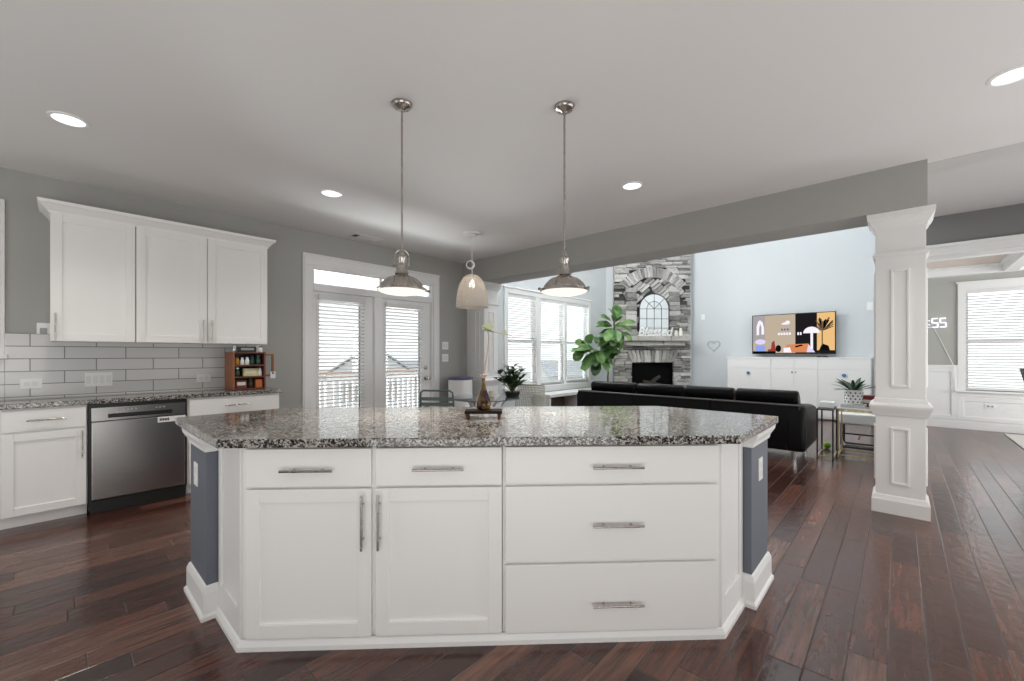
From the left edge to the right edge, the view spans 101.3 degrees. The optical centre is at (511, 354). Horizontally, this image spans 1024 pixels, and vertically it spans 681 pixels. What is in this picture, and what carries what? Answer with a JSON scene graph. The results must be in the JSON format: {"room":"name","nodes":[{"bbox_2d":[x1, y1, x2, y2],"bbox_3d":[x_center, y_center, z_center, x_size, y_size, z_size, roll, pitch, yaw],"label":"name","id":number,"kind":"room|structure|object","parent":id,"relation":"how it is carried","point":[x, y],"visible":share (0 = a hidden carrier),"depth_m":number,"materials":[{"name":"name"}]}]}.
{"room":"kitchen","nodes":[
{"label":"kitchen","id":0,"kind":"room"},
{"bbox_2d":[0,167,605,407],"bbox_3d":[-1.839,-0.880,5.779,0.140,4.300,12.400,0,0,43],"label":"wall","id":1,"kind":"structure","parent":0,"point":[27,230],"depth_m":4.72,"materials":[{"name":"grey paint"}]},
{"bbox_2d":[0,199,7,358],"bbox_3d":[-4.465,-0.593,2.799,0.080,1.255,1.418,0,0,43],"label":"trim","id":2,"kind":"structure","parent":1,"relation":"attached to","point":[3,355],"depth_m":3.30,"materials":[{"name":"white paint"}]},
{"bbox_2d":[37,323,49,333],"bbox_3d":[-3.869,-0.200,3.468,0.010,0.118,0.075,0,0,43],"label":"light switch","id":3,"kind":"object","parent":1,"relation":"attached to","point":[42,328],"visible":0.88,"depth_m":3.46,"materials":[{"name":"white plastic"}]},
{"bbox_2d":[50,212,134,342],"bbox_3d":[-3.535,-0.616,3.552,0.383,1.028,0.498,0,0,43],"label":"upper cabinet","id":4,"kind":"object","parent":1,"relation":"attached to","point":[92,262],"visible":1,"depth_m":3.43,"materials":[{"name":"white paint"}]},
{"bbox_2d":[0,333,260,399],"bbox_3d":[-3.449,0.095,3.917,0.018,0.523,1.980,0,0,43],"label":"tile backsplash","id":5,"kind":"structure","parent":1,"relation":"attached to","point":[62,367],"depth_m":3.73,"materials":[{"name":"tile"}]},
{"bbox_2d":[20,378,41,388],"bbox_3d":[-3.900,0.238,3.406,0.010,0.080,0.120,0,0,43],"label":"outlet","id":6,"kind":"object","parent":5,"relation":"attached to","point":[24,383],"visible":1,"depth_m":3.40,"materials":[{"name":"white plastic"}]},
{"bbox_2d":[85,372,111,386],"bbox_3d":[-3.635,0.220,3.694,0.010,0.120,0.175,0,0,43],"label":"light switch","id":7,"kind":"object","parent":5,"relation":"attached to","point":[100,378],"visible":1,"depth_m":3.69,"materials":[{"name":"white plastic"}]},
{"bbox_2d":[196,374,210,381],"bbox_3d":[-3.120,0.240,4.251,0.010,0.078,0.118,0,0,43],"label":"outlet","id":8,"kind":"object","parent":5,"relation":"attached to","point":[199,377],"visible":1,"depth_m":4.25,"materials":[{"name":"white plastic"}]},
{"bbox_2d":[135,227,266,344],"bbox_3d":[-3.016,-0.616,4.114,0.383,1.028,1.029,0,0,43],"label":"upper cabinet","id":9,"kind":"object","parent":1,"relation":"attached to","point":[189,289],"visible":0.98,"depth_m":3.96,"materials":[{"name":"white paint"}]},
{"bbox_2d":[37,197,275,248],"bbox_3d":[-3.180,-1.150,3.926,0.396,0.090,1.665,0,0,43],"label":"crown molding","id":10,"kind":"structure","parent":9,"relation":"attached to","point":[46,206],"depth_m":3.65,"materials":[{"name":"white paint"}]},
{"bbox_2d":[317,294,365,406],"bbox_3d":[-2.153,0.150,5.334,0.064,1.760,0.600,0,0,43],"label":"door blind","id":11,"kind":"object","parent":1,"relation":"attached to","point":[319,296],"visible":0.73,"depth_m":5.31,"materials":[{"name":"white"}]},
{"bbox_2d":[302,252,439,407],"bbox_3d":[-1.794,0.031,5.700,0.032,2.478,2.013,0,0,43],"label":"trim","id":12,"kind":"structure","parent":1,"relation":"attached to","point":[308,259],"depth_m":5.15,"materials":[{"name":"white paint"}]},
{"bbox_2d":[312,265,432,407],"bbox_3d":[-1.853,0.098,5.754,0.152,2.344,1.793,0,0,43],"label":"door","id":13,"kind":"structure","parent":1,"relation":"in","point":[377,296],"depth_m":5.68,"materials":[{"name":"white paint"}]},
{"bbox_2d":[313,291,372,407],"bbox_3d":[-2.165,0.240,5.396,0.074,2.020,0.805,0,0,43],"label":"door","id":14,"kind":"structure","parent":13,"relation":"attached to","point":[368,312],"depth_m":5.57,"materials":[{"name":"white paint"}]},
{"bbox_2d":[313,268,429,297],"bbox_3d":[-1.843,-0.949,5.745,0.040,0.207,1.745,0,0,43],"label":"window","id":15,"kind":"structure","parent":13,"relation":"attached to","point":[316,269],"depth_m":5.47,"materials":[{"name":"white paint"}]},
{"bbox_2d":[381,298,429,406],"bbox_3d":[-1.511,0.240,6.051,0.145,2.020,0.835,0,0,43],"label":"door","id":16,"kind":"structure","parent":13,"relation":"attached to","point":[425,383],"depth_m":6.24,"materials":[{"name":"white paint"}]},
{"bbox_2d":[385,302,423,406],"bbox_3d":[-1.534,0.158,6.005,0.064,1.745,0.605,0,0,43],"label":"door blind","id":17,"kind":"object","parent":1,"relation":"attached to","point":[390,306],"visible":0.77,"depth_m":5.99,"materials":[{"name":"white"}]},
{"bbox_2d":[442,354,447,361],"bbox_3d":[-1.038,0.055,6.536,0.010,0.118,0.120,0,0,43],"label":"light switch","id":18,"kind":"object","parent":1,"relation":"attached to","point":[444,356],"visible":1,"depth_m":6.53,"materials":[{"name":"white plastic"}]},
{"bbox_2d":[442,342,447,348],"bbox_3d":[-1.038,-0.135,6.536,0.010,0.118,0.120,0,0,43],"label":"light switch","id":19,"kind":"object","parent":1,"relation":"attached to","point":[444,344],"visible":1,"depth_m":6.53,"materials":[{"name":"white plastic"}]},
{"bbox_2d":[467,303,470,376],"bbox_3d":[-0.603,0.070,6.911,0.140,2.400,0.240,0,0,43],"label":"trim","id":20,"kind":"structure","parent":1,"relation":"attached to","point":[468,310],"depth_m":6.83,"materials":[{"name":"white paint"}]},
{"bbox_2d":[0,0,1023,268],"bbox_3d":[2.780,-1.521,3.558,9.940,0.104,15.400,0,0,43],"label":"ceiling","id":21,"kind":"structure","parent":0,"point":[249,109],"depth_m":2.50,"materials":[{"name":"white paint"}]},
{"bbox_2d":[46,111,89,127],"bbox_3d":[-2.781,-1.470,2.634,0.192,0.011,0.192,0,0,43],"label":"recessed light","id":22,"kind":"object","parent":21,"relation":"in","point":[64,118],"visible":1,"depth_m":2.63,"materials":[{"name":"white plastic"}]},
{"bbox_2d":[319,189,341,197],"bbox_3d":[-1.655,-1.470,3.840,0.192,0.011,0.192,0,0,43],"label":"recessed light","id":23,"kind":"object","parent":21,"relation":"in","point":[326,192],"visible":1,"depth_m":3.84,"materials":[{"name":"white plastic"}]},
{"bbox_2d":[348,233,383,241],"bbox_3d":[-1.833,-1.468,5.284,0.160,0.010,0.400,0,0,43],"label":"ceiling vent","id":24,"kind":"object","parent":21,"relation":"in","point":[356,235],"visible":1,"depth_m":5.27,"materials":[{"name":"metal"}]},
{"bbox_2d":[376,98,429,295],"bbox_3d":[-0.638,-0.910,2.479,0.323,1.127,0.303,0,0,-27],"label":"pendant lamp","id":25,"kind":"object","parent":21,"relation":"hanging from","point":[401,283],"visible":1,"depth_m":2.44,"materials":[{"name":"silver metal"}]},
{"bbox_2d":[456,230,487,308],"bbox_3d":[-0.485,-1.020,5.101,0.394,0.905,0.394,0,0,43],"label":"pendant lamp","id":26,"kind":"object","parent":21,"relation":"hanging from","point":[466,293],"visible":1,"depth_m":4.98,"materials":[{"name":"glass"}]},
{"bbox_2d":[538,100,589,296],"bbox_3d":[0.316,-0.910,2.508,0.303,1.127,0.323,0,0,10],"label":"pendant lamp","id":27,"kind":"object","parent":21,"relation":"hanging from","point":[564,284],"visible":1,"depth_m":2.46,"materials":[{"name":"silver metal"}]},
{"bbox_2d":[621,181,643,189],"bbox_3d":[1.049,-1.470,3.665,0.192,0.011,0.192,0,0,43],"label":"recessed light","id":28,"kind":"object","parent":21,"relation":"in","point":[632,185],"visible":1,"depth_m":3.65,"materials":[{"name":"white plastic"}]},
{"bbox_2d":[986,64,1023,86],"bbox_3d":[2.643,-1.470,2.215,0.192,0.011,0.192,0,0,43],"label":"recessed light","id":29,"kind":"object","parent":21,"relation":"in","point":[1012,75],"visible":1,"depth_m":2.23,"materials":[{"name":"white plastic"}]},
{"bbox_2d":[0,418,1023,680],"bbox_3d":[2.780,1.330,3.558,9.940,0.120,15.400,0,0,43],"label":"floor","id":30,"kind":"structure","parent":0,"point":[856,592],"depth_m":2.13,"materials":[{"name":"brown wood"}]},
{"bbox_2d":[0,405,86,529],"bbox_3d":[-3.663,0.833,3.287,0.553,0.874,0.463,0,0,43],"label":"base cabinet","id":31,"kind":"object","parent":30,"relation":"on","point":[43,450],"visible":0.96,"depth_m":3.13,"materials":[{"name":"white paint"}]},
{"bbox_2d":[87,399,186,514],"bbox_3d":[-3.295,0.834,3.691,0.530,0.872,0.620,0,0,43],"label":"dishwasher","id":32,"kind":"object","parent":30,"relation":"on","point":[137,451],"visible":0.96,"depth_m":3.49,"materials":[{"name":"silver metal"}]},
{"bbox_2d":[185,393,278,493],"bbox_3d":[-2.821,0.833,4.200,0.553,0.874,0.763,0,0,43],"label":"base cabinet","id":33,"kind":"object","parent":30,"relation":"on","point":[253,402],"visible":0.09,"depth_m":3.97,"materials":[{"name":"white paint"}]},
{"bbox_2d":[0,387,281,409],"bbox_3d":[-3.243,0.375,3.758,0.533,0.038,2.025,0,0,43],"label":"countertop","id":34,"kind":"structure","parent":33,"relation":"on","point":[6,404],"depth_m":3.53,"materials":[{"name":"stone"}]},
{"bbox_2d":[225,352,273,389],"bbox_3d":[-2.705,0.166,4.367,0.300,0.376,0.410,0,0,43],"label":"rack","id":35,"kind":"object","parent":34,"relation":"on","point":[230,366],"visible":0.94,"depth_m":4.29,"materials":[{"name":"orange wood"}]},
{"bbox_2d":[235,368,239,376],"bbox_3d":[-2.738,0.176,4.184,0.048,0.089,0.048,0,0,43],"label":"jar","id":36,"kind":"object","parent":35,"relation":"on","point":[237,371],"visible":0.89,"depth_m":4.17,"materials":[{"name":"green glass"}]},
{"bbox_2d":[235,379,246,388],"bbox_3d":[-2.724,0.297,4.214,0.061,0.085,0.100,0,0,43],"label":"box","id":37,"kind":"object","parent":35,"relation":"on","point":[238,383],"visible":0.8,"depth_m":4.19,"materials":[{"name":"cardboard"}]},
{"bbox_2d":[236,347,255,351],"bbox_3d":[-2.724,-0.051,4.303,0.101,0.055,0.160,0,0,43],"label":"box","id":38,"kind":"object","parent":35,"relation":"on","point":[239,349],"visible":0.8,"depth_m":4.26,"materials":[{"name":"black plastic"}]},
{"bbox_2d":[242,368,257,375],"bbox_3d":[-2.666,0.182,4.277,0.051,0.078,0.130,0,0,43],"label":"paper packet","id":39,"kind":"object","parent":35,"relation":"on","point":[245,371],"visible":0.95,"depth_m":4.26,"materials":[{"name":"beige"}]},
{"bbox_2d":[247,378,252,387],"bbox_3d":[-2.659,0.293,4.270,0.052,0.094,0.052,0,0,43],"label":"jar","id":40,"kind":"object","parent":35,"relation":"on","point":[250,380],"visible":1,"depth_m":4.25,"materials":[{"name":"glass"}]},
{"bbox_2d":[250,355,254,364],"bbox_3d":[-2.655,0.059,4.290,0.044,0.094,0.044,0,0,43],"label":"jar","id":41,"kind":"object","parent":35,"relation":"on","point":[252,360],"visible":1,"depth_m":4.27,"materials":[{"name":"green glass"}]},
{"bbox_2d":[254,379,261,387],"bbox_3d":[-2.611,0.297,4.321,0.061,0.085,0.062,0,0,43],"label":"box","id":42,"kind":"object","parent":35,"relation":"on","point":[257,382],"visible":0.99,"depth_m":4.30,"materials":[{"name":"orange"}]},
{"bbox_2d":[255,355,260,364],"bbox_3d":[-2.617,0.057,4.331,0.052,0.099,0.052,0,0,43],"label":"bottle","id":43,"kind":"object","parent":35,"relation":"on","point":[257,359],"visible":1,"depth_m":4.31,"materials":[{"name":"green glass"}]},
{"bbox_2d":[420,390,464,406],"bbox_3d":[-0.792,0.829,4.815,0.458,0.882,0.466,0,0,9],"label":"metal chair","id":44,"kind":"object","parent":30,"relation":"on","point":[424,404],"visible":0.21,"depth_m":4.60,"materials":[{"name":"grey"}]},
{"bbox_2d":[448,376,472,406],"bbox_3d":[-0.788,0.805,6.415,0.380,0.930,0.380,0,0,43],"label":"waste bin","id":45,"kind":"object","parent":30,"relation":"on","point":[459,385],"visible":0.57,"depth_m":6.25,"materials":[{"name":"white plastic"}]},
{"bbox_2d":[182,424,775,652],"bbox_3d":[-0.137,0.833,2.225,3.270,0.874,0.790,0,0,-2],"label":"island base","id":46,"kind":"object","parent":30,"relation":"on","point":[214,588],"visible":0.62,"depth_m":2.01,"materials":[{"name":"white paint"}]},
{"bbox_2d":[194,461,197,486],"bbox_3d":[-1.627,0.615,2.159,0.075,0.118,0.010,0,0,43],"label":"outlet","id":47,"kind":"object","parent":46,"relation":"attached to","point":[195,463],"visible":1,"depth_m":2.15,"materials":[{"name":"white plastic"}]},
{"bbox_2d":[244,446,501,638],"bbox_3d":[-0.612,0.811,2.106,1.117,0.827,0.655,0,0,-2],"label":"base cabinet","id":48,"kind":"object","parent":46,"relation":"on","point":[340,541],"visible":0.98,"depth_m":1.82,"materials":[{"name":"white paint"}]},
{"bbox_2d":[175,406,777,448],"bbox_3d":[-0.180,0.375,2.326,3.427,0.038,1.064,0,0,-2],"label":"countertop","id":49,"kind":"structure","parent":46,"relation":"on","point":[322,427],"depth_m":2.04,"materials":[{"name":"stone"}]},
{"bbox_2d":[464,408,501,418],"bbox_3d":[-0.159,0.333,2.347,0.206,0.046,0.110,0,0,-2],"label":"wooden riser","id":50,"kind":"object","parent":49,"relation":"on","point":[467,412],"visible":0.99,"depth_m":2.29,"materials":[{"name":"black wood"}]},
{"bbox_2d":[476,378,490,409],"bbox_3d":[-0.159,0.223,2.347,0.083,0.175,0.083,0,0,43],"label":"bud vase","id":51,"kind":"object","parent":50,"relation":"on","point":[483,402],"visible":1,"depth_m":2.32,"materials":[{"name":"brown glass"}]},
{"bbox_2d":[480,322,512,378],"bbox_3d":[-0.089,0.030,2.358,0.196,0.420,0.057,0,0,-9],"label":"stem","id":52,"kind":"object","parent":51,"relation":"in","point":[488,326],"visible":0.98,"depth_m":2.35,"materials":[{"name":"beige"}]},
{"bbox_2d":[502,444,718,632],"bbox_3d":[0.436,0.811,2.148,0.976,0.827,0.656,0,0,-2],"label":"base cabinet","id":53,"kind":"object","parent":46,"relation":"attached to","point":[595,537],"visible":0.91,"depth_m":1.86,"materials":[{"name":"white paint"}]},
{"bbox_2d":[758,457,762,480],"bbox_3d":[1.327,0.610,2.239,0.010,0.118,0.075,0,0,43],"label":"outlet","id":54,"kind":"object","parent":46,"relation":"attached to","point":[760,460],"visible":1,"depth_m":2.23,"materials":[{"name":"white plastic"}]},
{"bbox_2d":[471,281,501,406],"bbox_3d":[-0.441,0.070,6.762,0.406,2.400,0.406,0,0,43],"label":"square column","id":55,"kind":"structure","parent":30,"relation":"on","point":[479,317],"depth_m":6.67,"materials":[{"name":"white paint"}]},
{"bbox_2d":[454,394,519,406],"bbox_3d":[-0.326,0.901,5.132,0.860,0.752,0.860,0,0,43],"label":"glass table","id":56,"kind":"object","parent":30,"relation":"on","point":[470,398],"visible":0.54,"depth_m":4.99,"materials":[{"name":"grey"}]},
{"bbox_2d":[493,363,527,396],"bbox_3d":[-0.021,0.316,5.155,0.431,0.415,0.389,0,0,0],"label":"potted plant","id":57,"kind":"object","parent":56,"relation":"on","point":[509,379],"visible":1,"depth_m":5.10,"materials":[{"name":"green plant"}]},
{"bbox_2d":[515,384,544,406],"bbox_3d":[0.138,0.828,5.127,0.424,0.889,0.509,0,0,33],"label":"wire chair","id":58,"kind":"object","parent":30,"relation":"on","point":[531,385],"visible":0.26,"depth_m":5.31,"materials":[{"name":"beige metal"}]},
{"bbox_2d":[533,387,590,405],"bbox_3d":[1.234,1.010,8.659,0.410,0.520,2.000,0,0,43],"label":"window bench","id":59,"kind":"object","parent":30,"relation":"on","point":[562,397],"visible":0.4,"depth_m":8.47,"materials":[{"name":"white paint"}]},
{"bbox_2d":[571,305,635,380],"bbox_3d":[1.935,0.110,8.883,1.344,2.321,0.573,0,0,-1],"label":"fiddle leaf fig","id":60,"kind":"object","parent":30,"relation":"on","point":[609,340],"visible":0.94,"depth_m":8.86,"materials":[{"name":"green plant"}]},
{"bbox_2d":[614,254,690,386],"bbox_3d":[3.376,-0.885,9.955,1.900,4.310,0.530,0,0,-2],"label":"stone fireplace","id":61,"kind":"object","parent":30,"relation":"on","point":[669,277],"visible":0.57,"depth_m":10.05,"materials":[{"name":"grey"}]},
{"bbox_2d":[639,293,668,334],"bbox_3d":[3.375,-0.934,9.972,0.733,1.021,0.027,0,0,-2],"label":"arched mirror","id":62,"kind":"object","parent":61,"relation":"on","point":[653,308],"visible":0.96,"depth_m":9.97,"materials":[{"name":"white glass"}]},
{"bbox_2d":[637,327,673,335],"bbox_3d":[3.371,-0.534,9.884,0.866,0.202,0.051,0,0,-2],"label":"sign","id":63,"kind":"object","parent":61,"relation":"on","point":[643,328],"visible":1,"depth_m":9.87,"materials":[{"name":"white"}]},
{"bbox_2d":[623,336,689,345],"bbox_3d":[3.375,-0.320,9.975,1.601,0.239,0.310,0,0,-2],"label":"mantel shelf","id":64,"kind":"object","parent":61,"relation":"attached to","point":[636,340],"depth_m":9.87,"materials":[{"name":"stone"}]},
{"bbox_2d":[577,381,815,460],"bbox_3d":[2.576,0.858,6.327,3.185,0.825,1.008,0,0,43],"label":"leather sofa","id":65,"kind":"object","parent":30,"relation":"on","point":[795,429],"visible":0.7,"depth_m":5.50,"materials":[{"name":"black"}]},
{"bbox_2d":[591,381,636,392],"bbox_3d":[1.694,0.636,6.842,0.786,0.381,0.308,0,0,43],"label":"cushion","id":66,"kind":"object","parent":65,"relation":"on","point":[606,386],"depth_m":6.70,"materials":[{"name":"black leather"}]},
{"bbox_2d":[636,383,683,396],"bbox_3d":[2.257,0.636,6.324,0.696,0.381,0.308,0,0,43],"label":"cushion","id":67,"kind":"object","parent":65,"relation":"on","point":[641,388],"depth_m":6.19,"materials":[{"name":"black leather"}]},
{"bbox_2d":[684,385,735,399],"bbox_3d":[2.767,0.636,5.852,0.646,0.381,0.308,0,0,43],"label":"cushion","id":68,"kind":"object","parent":65,"relation":"on","point":[725,393],"depth_m":5.72,"materials":[{"name":"black leather"}]},
{"bbox_2d":[735,388,800,403],"bbox_3d":[3.275,0.636,5.384,0.688,0.381,0.308,0,0,43],"label":"cushion","id":69,"kind":"object","parent":65,"relation":"on","point":[741,394],"depth_m":5.25,"materials":[{"name":"black leather"}]},
{"bbox_2d":[726,357,873,419],"bbox_3d":[5.765,0.654,8.588,2.455,1.192,0.418,0,0,43],"label":"media cabinet","id":70,"kind":"object","parent":30,"relation":"on","point":[814,378],"visible":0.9,"depth_m":8.30,"materials":[{"name":"white paint"}]},
{"bbox_2d":[816,406,837,458],"bbox_3d":[3.970,0.969,5.290,0.170,0.602,0.440,0,0,43],"label":"side table","id":71,"kind":"object","parent":30,"relation":"on","point":[819,407],"visible":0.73,"depth_m":5.18,"materials":[{"name":"black metal"}]},
{"bbox_2d":[820,400,835,407],"bbox_3d":[4.004,0.632,5.327,0.140,0.072,0.220,0,0,43],"label":"tissue box","id":72,"kind":"object","parent":71,"relation":"on","point":[826,404],"visible":1,"depth_m":5.25,"materials":[{"name":"white"}]},
{"bbox_2d":[823,442,830,447],"bbox_3d":[4.252,1.225,5.669,0.090,0.090,0.090,0,0,43],"label":"ball","id":73,"kind":"object","parent":30,"relation":"on","point":[825,444],"visible":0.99,"depth_m":5.64,"materials":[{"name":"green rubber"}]},
{"bbox_2d":[836,405,873,459],"bbox_3d":[4.324,0.964,5.250,0.385,0.612,0.480,0,0,43],"label":"side table","id":74,"kind":"object","parent":30,"relation":"on","point":[867,410],"visible":0.5,"depth_m":5.17,"materials":[{"name":"gold"}]},
{"bbox_2d":[840,402,866,408],"bbox_3d":[4.255,0.638,5.231,0.240,0.040,0.260,0,0,43],"label":"book","id":75,"kind":"object","parent":74,"relation":"on","point":[843,404],"visible":0.96,"depth_m":5.15,"materials":[{"name":"grey paper"}]},
{"bbox_2d":[833,378,874,404],"bbox_3d":[4.280,0.456,5.209,0.562,0.322,0.553,0,0,43],"label":"potted plant","id":76,"kind":"object","parent":75,"relation":"on","point":[853,394],"visible":0.98,"depth_m":5.17,"materials":[{"name":"green plant"}]},
{"bbox_3d":[4.466,0.632,5.330,0.215,0.050,0.148,0,0,43],"label":"book","id":77,"kind":"object","parent":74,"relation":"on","visible":0},
{"bbox_3d":[4.467,0.589,5.332,0.215,0.036,0.144,0,0,43],"label":"book","id":78,"kind":"object","parent":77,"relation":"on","visible":0},
{"bbox_2d":[863,395,874,399],"bbox_3d":[4.469,0.544,5.333,0.215,0.052,0.140,0,0,43],"label":"book","id":79,"kind":"object","parent":78,"relation":"on","point":[865,397],"visible":0.41,"depth_m":5.26,"materials":[{"name":"red paper"}]},
{"bbox_2d":[839,410,874,450],"bbox_3d":[4.731,1.030,5.717,0.440,0.470,0.420,0,0,43],"label":"stool","id":80,"kind":"object","parent":30,"relation":"on","point":[865,419],"visible":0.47,"depth_m":5.61,"materials":[{"name":"white"}]},
{"bbox_2d":[867,204,935,521],"bbox_3d":[3.169,0.070,3.430,0.401,2.400,0.406,0,0,43],"label":"square column","id":81,"kind":"structure","parent":30,"relation":"on","point":[900,407],"depth_m":3.31,"materials":[{"name":"white paint"}]},
{"bbox_2d":[1004,433,1023,448],"bbox_3d":[7.703,1.264,4.573,2.680,0.012,3.270,0,0,43],"label":"dining rug","id":82,"kind":"object","parent":30,"relation":"on","point":[1018,439],"visible":1,"depth_m":6.28,"materials":[{"name":"fabric"}]},
{"bbox_2d":[606,254,690,384],"bbox_3d":[3.340,-0.880,10.228,2.500,4.300,0.140,0,0,-2],"label":"wall","id":83,"kind":"structure","parent":0,"point":[609,270],"depth_m":10.12,"materials":[{"name":"white paint"}]},
{"bbox_2d":[498,277,605,406],"bbox_3d":[0.839,-0.130,8.628,0.210,2.800,4.580,0,0,43],"label":"wall window","id":84,"kind":"structure","parent":83,"relation":"in","point":[597,296],"depth_m":8.25,"materials":[{"name":"white paint"}]},
{"bbox_2d":[508,305,533,383],"bbox_3d":[0.125,-0.255,7.940,0.065,1.690,0.820,0,0,43],"label":"window","id":85,"kind":"structure","parent":84,"relation":"attached to","point":[532,368],"depth_m":8.20,"materials":[{"name":"white paint"}]},
{"bbox_2d":[508,293,535,383],"bbox_3d":[0.175,-0.263,7.894,0.064,1.685,0.810,0,0,43],"label":"window blind","id":86,"kind":"object","parent":84,"relation":"attached to","point":[511,296],"visible":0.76,"depth_m":7.91,"materials":[{"name":"white"}]},
{"bbox_2d":[541,306,561,381],"bbox_3d":[0.756,-0.255,8.623,0.065,1.690,0.800,0,0,43],"label":"window","id":87,"kind":"structure","parent":84,"relation":"attached to","point":[560,367],"depth_m":8.88,"materials":[{"name":"white paint"}]},
{"bbox_2d":[541,298,563,383],"bbox_3d":[0.805,-0.263,8.578,0.064,1.685,0.790,0,0,43],"label":"window blind","id":88,"kind":"object","parent":84,"relation":"attached to","point":[545,301],"visible":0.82,"depth_m":8.57,"materials":[{"name":"white"}]},
{"bbox_2d":[567,308,584,379],"bbox_3d":[1.366,-0.255,9.285,0.065,1.690,0.840,0,0,43],"label":"window","id":89,"kind":"structure","parent":84,"relation":"attached to","point":[582,308],"depth_m":9.55,"materials":[{"name":"white paint"}]},
{"bbox_2d":[567,302,587,380],"bbox_3d":[1.416,-0.263,9.239,0.064,1.685,0.830,0,0,43],"label":"window blind","id":90,"kind":"object","parent":84,"relation":"attached to","point":[572,305],"visible":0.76,"depth_m":9.21,"materials":[{"name":"white"}]},
{"bbox_2d":[462,159,927,283],"bbox_3d":[1.300,-1.302,5.128,5.355,0.343,0.400,0,0,43],"label":"beam","id":91,"kind":"structure","parent":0,"point":[845,203],"depth_m":4.10,"materials":[{"name":"grey paint"}]},
{"bbox_2d":[691,226,1023,394],"bbox_3d":[7.281,-0.880,7.596,8.800,4.300,0.140,0,0,43],"label":"wall","id":92,"kind":"structure","parent":0,"point":[830,271],"depth_m":8.75,"materials":[{"name":"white paint"}]},
{"bbox_2d":[752,311,835,353],"bbox_3d":[5.829,-0.425,8.735,1.456,0.840,0.152,0,0,43],"label":"television","id":93,"kind":"object","parent":92,"relation":"attached to","point":[810,332],"visible":1,"depth_m":8.63,"materials":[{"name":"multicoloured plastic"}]},
{"bbox_2d":[867,302,872,309],"bbox_3d":[6.781,-0.915,7.956,0.090,0.150,0.010,0,0,43],"label":"wall sensor","id":94,"kind":"object","parent":92,"relation":"attached to","point":[869,304],"visible":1,"depth_m":7.95,"materials":[{"name":"white plastic"}]},
{"bbox_2d":[928,318,955,388],"bbox_3d":[7.391,0.008,7.365,0.554,1.285,0.048,0,0,43],"label":"wall clock","id":95,"kind":"object","parent":92,"relation":"attached to","point":[932,322],"visible":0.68,"depth_m":7.30,"materials":[{"name":"white plastic"}]},
{"bbox_2d":[926,365,1023,424],"bbox_3d":[8.787,0.652,6.087,4.540,0.935,0.035,0,0,43],"label":"trim","id":96,"kind":"structure","parent":92,"relation":"attached to","point":[941,394],"depth_m":7.17,"materials":[{"name":"white paint"}]},
{"bbox_2d":[926,418,1023,433],"bbox_3d":[8.793,1.195,6.093,4.540,0.150,0.018,0,0,43],"label":"baseboard","id":97,"kind":"structure","parent":92,"relation":"attached to","point":[934,422],"depth_m":7.03,"materials":[{"name":"white paint"}]},
{"bbox_2d":[955,277,1023,399],"bbox_3d":[8.084,-0.255,6.726,1.360,1.950,0.090,0,0,43],"label":"trim","id":98,"kind":"structure","parent":92,"relation":"attached to","point":[1018,281],"depth_m":7.08,"materials":[{"name":"white paint"}]},
{"bbox_2d":[985,404,995,408],"bbox_3d":[7.886,0.860,6.925,0.120,0.075,0.010,0,0,43],"label":"outlet","id":99,"kind":"object","parent":92,"relation":"attached to","point":[987,406],"visible":1,"depth_m":6.92,"materials":[{"name":"white plastic"}]},
{"bbox_2d":[965,294,1023,391],"bbox_3d":[8.157,-0.245,6.805,1.130,1.710,0.065,0,0,43],"label":"window","id":100,"kind":"structure","parent":92,"relation":"in","point":[965,294],"depth_m":7.14,"materials":[{"name":"white paint"}]},
{"bbox_2d":[965,286,1023,391],"bbox_3d":[8.118,-0.250,6.762,1.120,1.690,0.064,0,0,43],"label":"window blind","id":101,"kind":"object","parent":100,"relation":"attached to","point":[1012,288],"visible":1,"depth_m":6.92,"materials":[{"name":"white"}]},
{"bbox_2d":[926,203,1023,245],"bbox_3d":[6.083,-1.312,3.156,4.540,0.323,0.150,0,0,43],"label":"wall header","id":102,"kind":"structure","parent":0,"point":[1008,220],"depth_m":4.29,"materials":[{"name":"grey paint"}]},
{"bbox_2d":[926,234,1023,259],"bbox_3d":[6.072,0.052,3.167,4.570,2.435,0.230,0,0,43],"label":"trim","id":103,"kind":"structure","parent":102,"relation":"attached to","point":[1011,242],"depth_m":4.28,"materials":[{"name":"white paint"}]},
{"bbox_2d":[926,250,1023,278],"bbox_3d":[7.466,-1.401,4.656,4.540,0.143,3.930,0,0,43],"label":"ceiling","id":104,"kind":"structure","parent":0,"point":[1014,261],"depth_m":6.77,"materials":[{"name":"white paint"}]},
{"label":"outside","id":105,"kind":"structure","parent":0,"visible":0},
{"bbox_2d":[319,369,530,406],"bbox_3d":[-39.371,4.370,49.938,114.400,0.200,140.000,0,0,43],"label":"ground","id":106,"kind":"structure","parent":105,"point":[528,374],"depth_m":80.79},
{"bbox_2d":[323,352,416,406],"bbox_3d":[-12.633,1.695,37.919,7.100,5.150,9.700,0,0,-18],"label":"house","id":107,"kind":"structure","parent":106,"relation":"on","point":[343,382],"depth_m":33.31,"materials":[{"name":"grey"}]},
{"bbox_2d":[399,360,417,394],"bbox_3d":[-9.730,2.620,48.439,9.700,3.900,8.700,0,0,-17],"label":"house","id":108,"kind":"structure","parent":106,"relation":"on","point":[399,360],"depth_m":46.62,"materials":[{"name":"grey"}]},
{"bbox_2d":[541,360,582,380],"bbox_3d":[10.277,2.895,61.273,12.700,4.150,10.700,0,0,-7],"label":"house","id":109,"kind":"structure","parent":106,"relation":"on","point":[580,375],"depth_m":57.59,"materials":[{"name":"grey"}]},
{"bbox_3d":[-3.243,2.835,5.850,1.982,2.870,6.200,0,0,43],"label":"deck","id":110,"kind":"object","parent":106,"relation":"on","visible":0},
{"bbox_2d":[319,369,417,407],"bbox_3d":[-3.860,0.853,6.419,0.140,1.095,6.200,0,0,43],"label":"deck railing","id":111,"kind":"object","parent":110,"relation":"on","point":[330,375],"visible":0.08,"depth_m":7.50,"materials":[{"name":"white wood"}]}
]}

